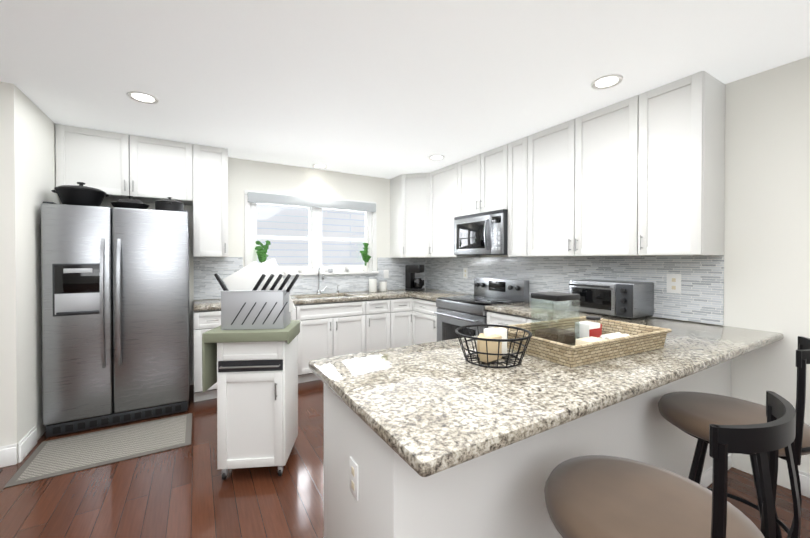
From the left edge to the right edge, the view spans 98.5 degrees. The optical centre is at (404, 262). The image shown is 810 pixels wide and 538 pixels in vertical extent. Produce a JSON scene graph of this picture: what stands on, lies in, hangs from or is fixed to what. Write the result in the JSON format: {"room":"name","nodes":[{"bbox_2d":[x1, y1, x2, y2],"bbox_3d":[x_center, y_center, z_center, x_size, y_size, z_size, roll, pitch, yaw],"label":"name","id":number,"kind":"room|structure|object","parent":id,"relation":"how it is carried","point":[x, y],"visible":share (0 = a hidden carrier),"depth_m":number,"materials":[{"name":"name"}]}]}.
{"room":"kitchen","nodes":[
{"label":"kitchen","id":0,"kind":"room"},
{"bbox_2d":[0,81,61,462],"bbox_3d":[-4.238,0.081,1.978,3.210,2.490,1.200,0,1,-31],"label":"wall","id":1,"kind":"structure","parent":0,"point":[27,158],"depth_m":2.37,"materials":[{"name":"white paint"}]},
{"bbox_2d":[0,444,16,467],"bbox_3d":[-3.925,1.263,1.465,3.210,0.135,0.013,0,1,-31],"label":"baseboard","id":2,"kind":"structure","parent":1,"relation":"attached to","point":[8,455],"depth_m":2.26,"materials":[{"name":"white"}]},
{"bbox_2d":[18,426,36,462],"bbox_3d":[-2.616,1.255,2.421,0.013,0.135,0.280,0,1,-31],"label":"baseboard","id":3,"kind":"structure","parent":1,"relation":"attached to","point":[27,443],"depth_m":2.40,"materials":[{"name":"white wood"}]},
{"bbox_2d":[100,157,399,384],"bbox_3d":[-1.429,0.061,4.296,3.990,2.490,0.100,0,1,-31],"label":"wall","id":4,"kind":"structure","parent":0,"point":[244,174],"depth_m":4.20,"materials":[{"name":"white paint"}]},
{"bbox_2d":[55,124,182,202],"bbox_3d":[-2.600,-0.889,3.326,0.987,0.568,0.346,0,1,-31],"label":"upper cabinet","id":5,"kind":"object","parent":4,"relation":"attached to","point":[120,165],"depth_m":3.15,"materials":[{"name":"white"}]},
{"bbox_2d":[183,142,230,257],"bbox_3d":[-2.068,-0.617,3.646,0.369,1.117,0.346,0,1,-31],"label":"upper cabinet","id":6,"kind":"object","parent":4,"relation":"attached to","point":[205,168],"depth_m":3.51,"materials":[{"name":"white wood"}]},
{"bbox_2d":[244,190,378,275],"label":"window","id":7,"kind":"structure","parent":4,"relation":"in","point":[316,205],"depth_m":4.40,"materials":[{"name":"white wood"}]},
{"bbox_2d":[255,240,270,262],"bbox_3d":[-1.650,-0.067,4.052,0.179,0.389,0.088,0,1,-31],"label":"potted plant","id":8,"kind":"object","parent":7,"relation":"on","point":[261,252],"visible":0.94,"depth_m":4.03,"materials":[{"name":"green plant"}]},
{"bbox_2d":[282,267,348,272],"bbox_3d":[-1.107,0.087,4.378,0.845,0.075,0.063,0,1,-31],"label":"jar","id":9,"kind":"object","parent":7,"relation":"on","point":[284,270],"visible":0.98,"depth_m":4.26,"materials":[{"name":"white ceramic"}]},
{"bbox_2d":[360,243,370,271],"bbox_3d":[-0.530,-0.075,4.723,0.162,0.393,0.091,0,1,-31],"label":"potted plant","id":10,"kind":"object","parent":7,"relation":"on","point":[365,256],"visible":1,"depth_m":4.70,"materials":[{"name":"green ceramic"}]},
{"bbox_2d":[0,379,809,537],"bbox_3d":[-0.939,1.389,0.453,7.300,0.100,7.220,0,1,-31],"label":"floor","id":11,"kind":"structure","parent":0,"point":[185,492],"depth_m":1.99,"materials":[{"name":"brown wood"}]},
{"bbox_2d":[3,413,191,487],"bbox_3d":[-2.104,1.316,2.541,0.940,0.009,0.600,0,1,-31],"label":"mat","id":12,"kind":"object","parent":11,"relation":"on","point":[57,457],"visible":1,"depth_m":2.47,"materials":[{"name":"grey fabric"}]},
{"bbox_2d":[41,201,189,437],"bbox_3d":[-2.458,0.424,3.097,0.920,1.760,0.849,0,1,-31],"label":"refrigerator","id":13,"kind":"object","parent":11,"relation":"on","point":[115,319],"visible":1,"depth_m":2.77,"materials":[{"name":"grey metal"}]},
{"bbox_2d":[51,182,108,205],"bbox_3d":[-2.634,-0.547,2.837,0.348,0.209,0.310,0,1,-31],"label":"pot","id":14,"kind":"object","parent":13,"relation":"on","point":[80,194],"visible":0.81,"depth_m":2.74,"materials":[{"name":"black metal"}]},
{"bbox_2d":[111,196,148,208],"bbox_3d":[-2.374,-0.507,3.027,0.266,0.126,0.364,0,1,-31],"label":"skillet","id":15,"kind":"object","parent":13,"relation":"on","point":[130,202],"visible":0.79,"depth_m":2.91,"materials":[{"name":"black metal"}]},
{"bbox_2d":[155,197,184,210],"bbox_3d":[-2.099,-0.514,3.111,0.224,0.139,0.252,0,1,-31],"label":"pan","id":16,"kind":"object","parent":13,"relation":"on","point":[169,204],"visible":0.83,"depth_m":3.03,"materials":[{"name":"black metal"}]},
{"bbox_2d":[193,302,220,401],"bbox_3d":[-1.971,0.878,3.553,0.310,0.870,0.626,0,1,-31],"label":"base cabinet","id":17,"kind":"object","parent":11,"relation":"on","point":[203,320],"depth_m":3.24,"materials":[{"name":"white wood"}]},
{"bbox_2d":[217,320,300,479],"bbox_3d":[-0.954,0.872,2.301,0.440,0.902,0.460,0,0,-6],"label":"kitchen cart","id":18,"kind":"object","parent":11,"relation":"on","point":[257,404],"visible":0.9,"depth_m":2.12,"materials":[{"name":"white wood"}]},
{"bbox_2d":[202,320,299,391],"bbox_3d":[-0.966,0.586,2.265,0.501,0.348,0.403,0,0,-6],"label":"countertop","id":19,"kind":"structure","parent":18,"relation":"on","point":[212,338],"depth_m":2.08,"materials":[{"name":"stone"}]},
{"bbox_2d":[214,258,299,329],"bbox_3d":[-0.934,0.191,2.247,0.514,0.439,0.206,0,0,-6],"label":"knife block","id":20,"kind":"object","parent":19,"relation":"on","point":[255,295],"visible":1,"depth_m":2.16,"materials":[{"name":"grey"}]},
{"bbox_2d":[291,302,302,382],"bbox_3d":[-1.572,0.876,3.792,0.737,0.870,0.626,0,1,-31],"label":"base cabinet","id":21,"kind":"object","parent":11,"relation":"on","point":[297,314],"depth_m":3.70,"materials":[{"name":"white wood"}]},
{"bbox_2d":[303,298,370,381],"bbox_3d":[-0.937,0.873,4.171,0.859,0.870,0.626,0,1,-31],"label":"base cabinet","id":22,"kind":"object","parent":11,"relation":"on","point":[328,327],"depth_m":3.90,"materials":[{"name":"white wood"}]},
{"bbox_2d":[193,290,410,309],"bbox_3d":[-1.094,0.419,4.067,2.348,0.040,0.637,0,1,-31],"label":"countertop","id":23,"kind":"structure","parent":22,"relation":"on","point":[207,303],"depth_m":4.09,"materials":[{"name":"beige stone"}]},
{"bbox_2d":[317,266,326,293],"bbox_3d":[-0.996,0.220,4.283,0.131,0.350,0.220,0,1,-31],"label":"chrome faucet","id":24,"kind":"object","parent":23,"relation":"on","point":[319,291],"visible":1,"depth_m":4.32,"materials":[{"name":"silver"}]},
{"bbox_2d":[327,294,346,297],"bbox_3d":[-0.960,0.524,4.149,0.684,0.196,0.424,0,1,-31],"label":"sink","id":25,"kind":"object","parent":23,"relation":"in","point":[328,295],"depth_m":4.41,"materials":[{"name":"silver metal"}]},
{"bbox_2d":[369,277,376,291],"bbox_3d":[-0.431,0.294,4.684,0.108,0.196,0.108,0,1,-31],"label":"canister","id":26,"kind":"object","parent":23,"relation":"on","point":[372,284],"visible":1,"depth_m":4.64,"materials":[{"name":"white ceramic"}]},
{"bbox_2d":[379,280,386,290],"bbox_3d":[-0.298,0.313,4.775,0.108,0.156,0.108,0,1,-31],"label":"canister","id":27,"kind":"object","parent":23,"relation":"on","point":[382,285],"visible":1,"depth_m":4.73,"materials":[{"name":"white ceramic"}]},
{"bbox_2d":[371,298,386,349],"bbox_3d":[-0.477,0.871,4.445,0.447,0.870,0.626,0,1,-31],"label":"base cabinet","id":28,"kind":"object","parent":11,"relation":"on","point":[378,305],"depth_m":4.19,"materials":[{"name":"white wood"}]},
{"bbox_2d":[387,298,410,345],"bbox_3d":[-0.209,0.869,4.582,0.388,0.870,0.666,0,1,-31],"label":"base cabinet","id":29,"kind":"object","parent":11,"relation":"on","point":[398,309],"depth_m":4.33,"materials":[{"name":"white wood"}]},
{"bbox_2d":[399,290,473,301],"bbox_3d":[0.331,0.414,4.606,0.647,0.040,1.172,0,1,-31],"label":"countertop","id":30,"kind":"structure","parent":29,"relation":"on","point":[435,294],"depth_m":4.45,"materials":[{"name":"beige stone"}]},
{"bbox_2d":[405,265,424,290],"bbox_3d":[0.151,0.211,4.868,0.250,0.360,0.180,0,1,24],"label":"coffee maker","id":31,"kind":"object","parent":30,"relation":"on","point":[412,283],"visible":1,"depth_m":4.82,"materials":[{"name":"black plastic"}]},
{"bbox_2d":[411,298,438,341],"bbox_3d":[0.474,0.871,4.342,0.676,0.870,0.565,0,1,-31],"label":"base cabinet","id":32,"kind":"object","parent":11,"relation":"on","point":[423,318],"depth_m":4.20,"materials":[{"name":"white wood"}]},
{"bbox_2d":[434,277,528,340],"bbox_3d":[0.789,0.736,3.751,0.706,1.110,0.754,0,1,-31],"label":"range","id":33,"kind":"object","parent":11,"relation":"on","point":[453,313],"visible":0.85,"depth_m":3.68,"materials":[{"name":"grey metal"}]},
{"bbox_2d":[487,310,538,327],"bbox_3d":[1.275,0.882,3.050,0.626,0.870,0.935,0,1,-31],"label":"base cabinet","id":34,"kind":"object","parent":11,"relation":"on","point":[492,318],"depth_m":3.10,"materials":[{"name":"white"}]},
{"bbox_2d":[485,302,602,321],"bbox_3d":[1.262,0.427,3.048,0.647,0.040,0.918,0,1,-31],"label":"countertop","id":35,"kind":"structure","parent":34,"relation":"on","point":[522,309],"depth_m":3.02,"materials":[{"name":"beige stone"}]},
{"bbox_2d":[315,362,731,537],"bbox_3d":[0.861,0.892,1.919,2.497,0.870,0.698,0,1,-31],"label":"base cabinet","id":36,"kind":"object","parent":11,"relation":"on","point":[369,493],"depth_m":1.26,"materials":[{"name":"white"}]},
{"bbox_2d":[307,315,782,481],"bbox_3d":[0.906,0.438,1.780,2.557,0.040,0.890,0,1,-31],"label":"countertop","id":37,"kind":"structure","parent":36,"relation":"on","point":[439,412],"depth_m":1.21,"materials":[{"name":"beige stone"}]},
{"bbox_2d":[455,324,531,367],"bbox_3d":[0.377,0.356,1.498,0.319,0.124,0.319,0,1,-31],"label":"wire basket","id":38,"kind":"object","parent":37,"relation":"on","point":[511,341],"visible":0.81,"depth_m":1.43,"materials":[{"name":"black metal"}]},
{"bbox_2d":[477,327,506,362],"bbox_3d":[0.366,0.350,1.517,0.173,0.120,0.139,0,1,-31],"label":"napkins","id":39,"kind":"object","parent":38,"relation":"in","point":[495,333],"visible":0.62,"depth_m":1.48,"materials":[{"name":"beige paper"}]},
{"bbox_2d":[494,316,671,367],"bbox_3d":[0.870,0.370,1.725,0.725,0.094,0.451,0,1,-28],"label":"wicker tray","id":40,"kind":"object","parent":37,"relation":"on","point":[642,338],"visible":0.67,"depth_m":1.56,"materials":[{"name":"beige wicker"}]},
{"bbox_2d":[531,292,579,344],"bbox_3d":[0.753,0.279,1.753,0.166,0.248,0.166,0,1,-28],"label":"glass canister","id":41,"kind":"object","parent":40,"relation":"in","point":[561,335],"visible":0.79,"depth_m":1.71,"materials":[{"name":"clear glass"}]},
{"bbox_2d":[575,316,629,344],"bbox_3d":[0.949,0.353,1.743,0.450,0.100,0.316,0,1,-31],"label":"box","id":42,"kind":"object","parent":40,"relation":"in","point":[590,329],"visible":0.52,"depth_m":1.74,"materials":[{"name":"white cardboard"}]},
{"bbox_2d":[569,279,653,318],"bbox_3d":[1.601,0.278,2.752,0.342,0.261,0.500,0,1,-31],"label":"toaster oven","id":43,"kind":"object","parent":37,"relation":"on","point":[630,299],"visible":0.92,"depth_m":2.60,"materials":[{"name":"silver metal"}]},
{"bbox_2d":[544,391,801,537],"bbox_3d":[0.651,0.825,0.926,0.500,1.020,0.531,0,1,-31],"label":"bar stool","id":44,"kind":"object","parent":11,"relation":"on","point":[596,496],"visible":1,"depth_m":0.86,"materials":[{"name":"black metal"}]},
{"bbox_2d":[658,336,809,537],"bbox_3d":[1.406,0.820,1.495,0.500,1.020,0.528,0,1,-31],"label":"bar stool","id":45,"kind":"object","parent":11,"relation":"on","point":[695,414],"visible":0.42,"depth_m":1.45,"materials":[{"name":"black metal"}]},
{"bbox_2d":[0,0,809,178],"bbox_3d":[-0.939,-1.201,0.431,7.300,0.100,7.220,0,1,-31],"label":"ceiling","id":46,"kind":"structure","parent":0,"point":[389,89],"depth_m":2.04,"materials":[{"name":"white paint"}]},
{"bbox_2d":[127,91,158,103],"bbox_3d":[-1.849,-1.162,2.463,0.184,0.011,0.184,0,1,-31],"label":"recessed light","id":47,"kind":"object","parent":46,"relation":"in","point":[142,97],"visible":1,"depth_m":2.46,"materials":[{"name":"white plastic"}]},
{"bbox_2d":[312,164,327,168],"bbox_3d":[-1.042,-1.177,4.272,0.184,0.011,0.184,0,1,-31],"label":"recessed light","id":48,"kind":"object","parent":46,"relation":"in","point":[320,166],"visible":1,"depth_m":4.28,"materials":[{"name":"white"}]},
{"bbox_2d":[428,155,444,159],"bbox_3d":[0.353,-1.174,3.905,0.184,0.011,0.184,0,1,-31],"label":"recessed light","id":49,"kind":"object","parent":46,"relation":"in","point":[436,157],"visible":1,"depth_m":3.90,"materials":[{"name":"white"}]},
{"bbox_2d":[590,74,622,89],"bbox_3d":[1.298,-1.160,2.245,0.184,0.011,0.184,0,1,-31],"label":"recessed light","id":50,"kind":"object","parent":46,"relation":"in","point":[606,81],"visible":0.98,"depth_m":2.24,"materials":[{"name":"white"}]},
{"bbox_2d":[427,56,809,489],"bbox_3d":[2.152,0.078,2.288,0.100,2.490,7.220,0,1,-31],"label":"wall","id":51,"kind":"structure","parent":0,"point":[767,214],"depth_m":2.11,"materials":[{"name":"white paint"}]},
{"bbox_2d":[390,172,430,257],"bbox_3d":[0.214,-0.627,4.822,0.617,1.117,0.666,0,1,-31],"label":"upper cabinet","id":52,"kind":"object","parent":51,"relation":"attached to","point":[410,194],"depth_m":4.63,"materials":[{"name":"white"}]},
{"bbox_2d":[431,162,482,257],"bbox_3d":[0.607,-0.624,4.395,0.381,1.117,0.669,0,1,-31],"label":"upper cabinet","id":53,"kind":"object","parent":51,"relation":"attached to","point":[445,180],"depth_m":4.31,"materials":[{"name":"white wood"}]},
{"bbox_2d":[459,147,498,215],"bbox_3d":[0.958,-0.853,3.839,0.346,0.648,0.760,0,1,-31],"label":"upper cabinet","id":54,"kind":"object","parent":51,"relation":"attached to","point":[478,174],"depth_m":3.76,"materials":[{"name":"white"}]},
{"bbox_2d":[454,209,507,254],"bbox_3d":[0.904,-0.305,3.811,0.438,0.440,0.754,0,1,-31],"label":"over-the-range microwave","id":55,"kind":"object","parent":54,"relation":"attached to","point":[484,233],"visible":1,"depth_m":3.64,"materials":[{"name":"grey metal"}]},
{"bbox_2d":[499,139,518,257],"bbox_3d":[1.215,-0.615,3.411,0.346,1.117,0.357,0,1,-31],"label":"upper cabinet","id":56,"kind":"object","parent":51,"relation":"attached to","point":[508,153],"depth_m":3.39,"materials":[{"name":"white"}]},
{"bbox_2d":[519,99,626,257],"bbox_3d":[1.517,-0.611,2.905,0.346,1.117,1.057,0,1,-31],"label":"upper cabinet","id":57,"kind":"object","parent":51,"relation":"attached to","point":[573,172],"depth_m":2.81,"materials":[{"name":"white wood"}]},
{"bbox_2d":[623,70,724,257],"bbox_3d":[1.835,-0.607,2.372,0.346,1.117,0.418,0,1,-31],"label":"upper cabinet","id":58,"kind":"object","parent":51,"relation":"attached to","point":[676,129],"depth_m":2.24,"materials":[{"name":"white"}]},
{"bbox_2d":[798,470,809,497],"bbox_3d":[3.101,1.270,0.593,0.013,0.135,3.320,0,1,-31],"label":"baseboard","id":59,"kind":"structure","parent":51,"relation":"attached to","point":[805,482],"depth_m":1.98,"materials":[{"name":"white"}]}
]}

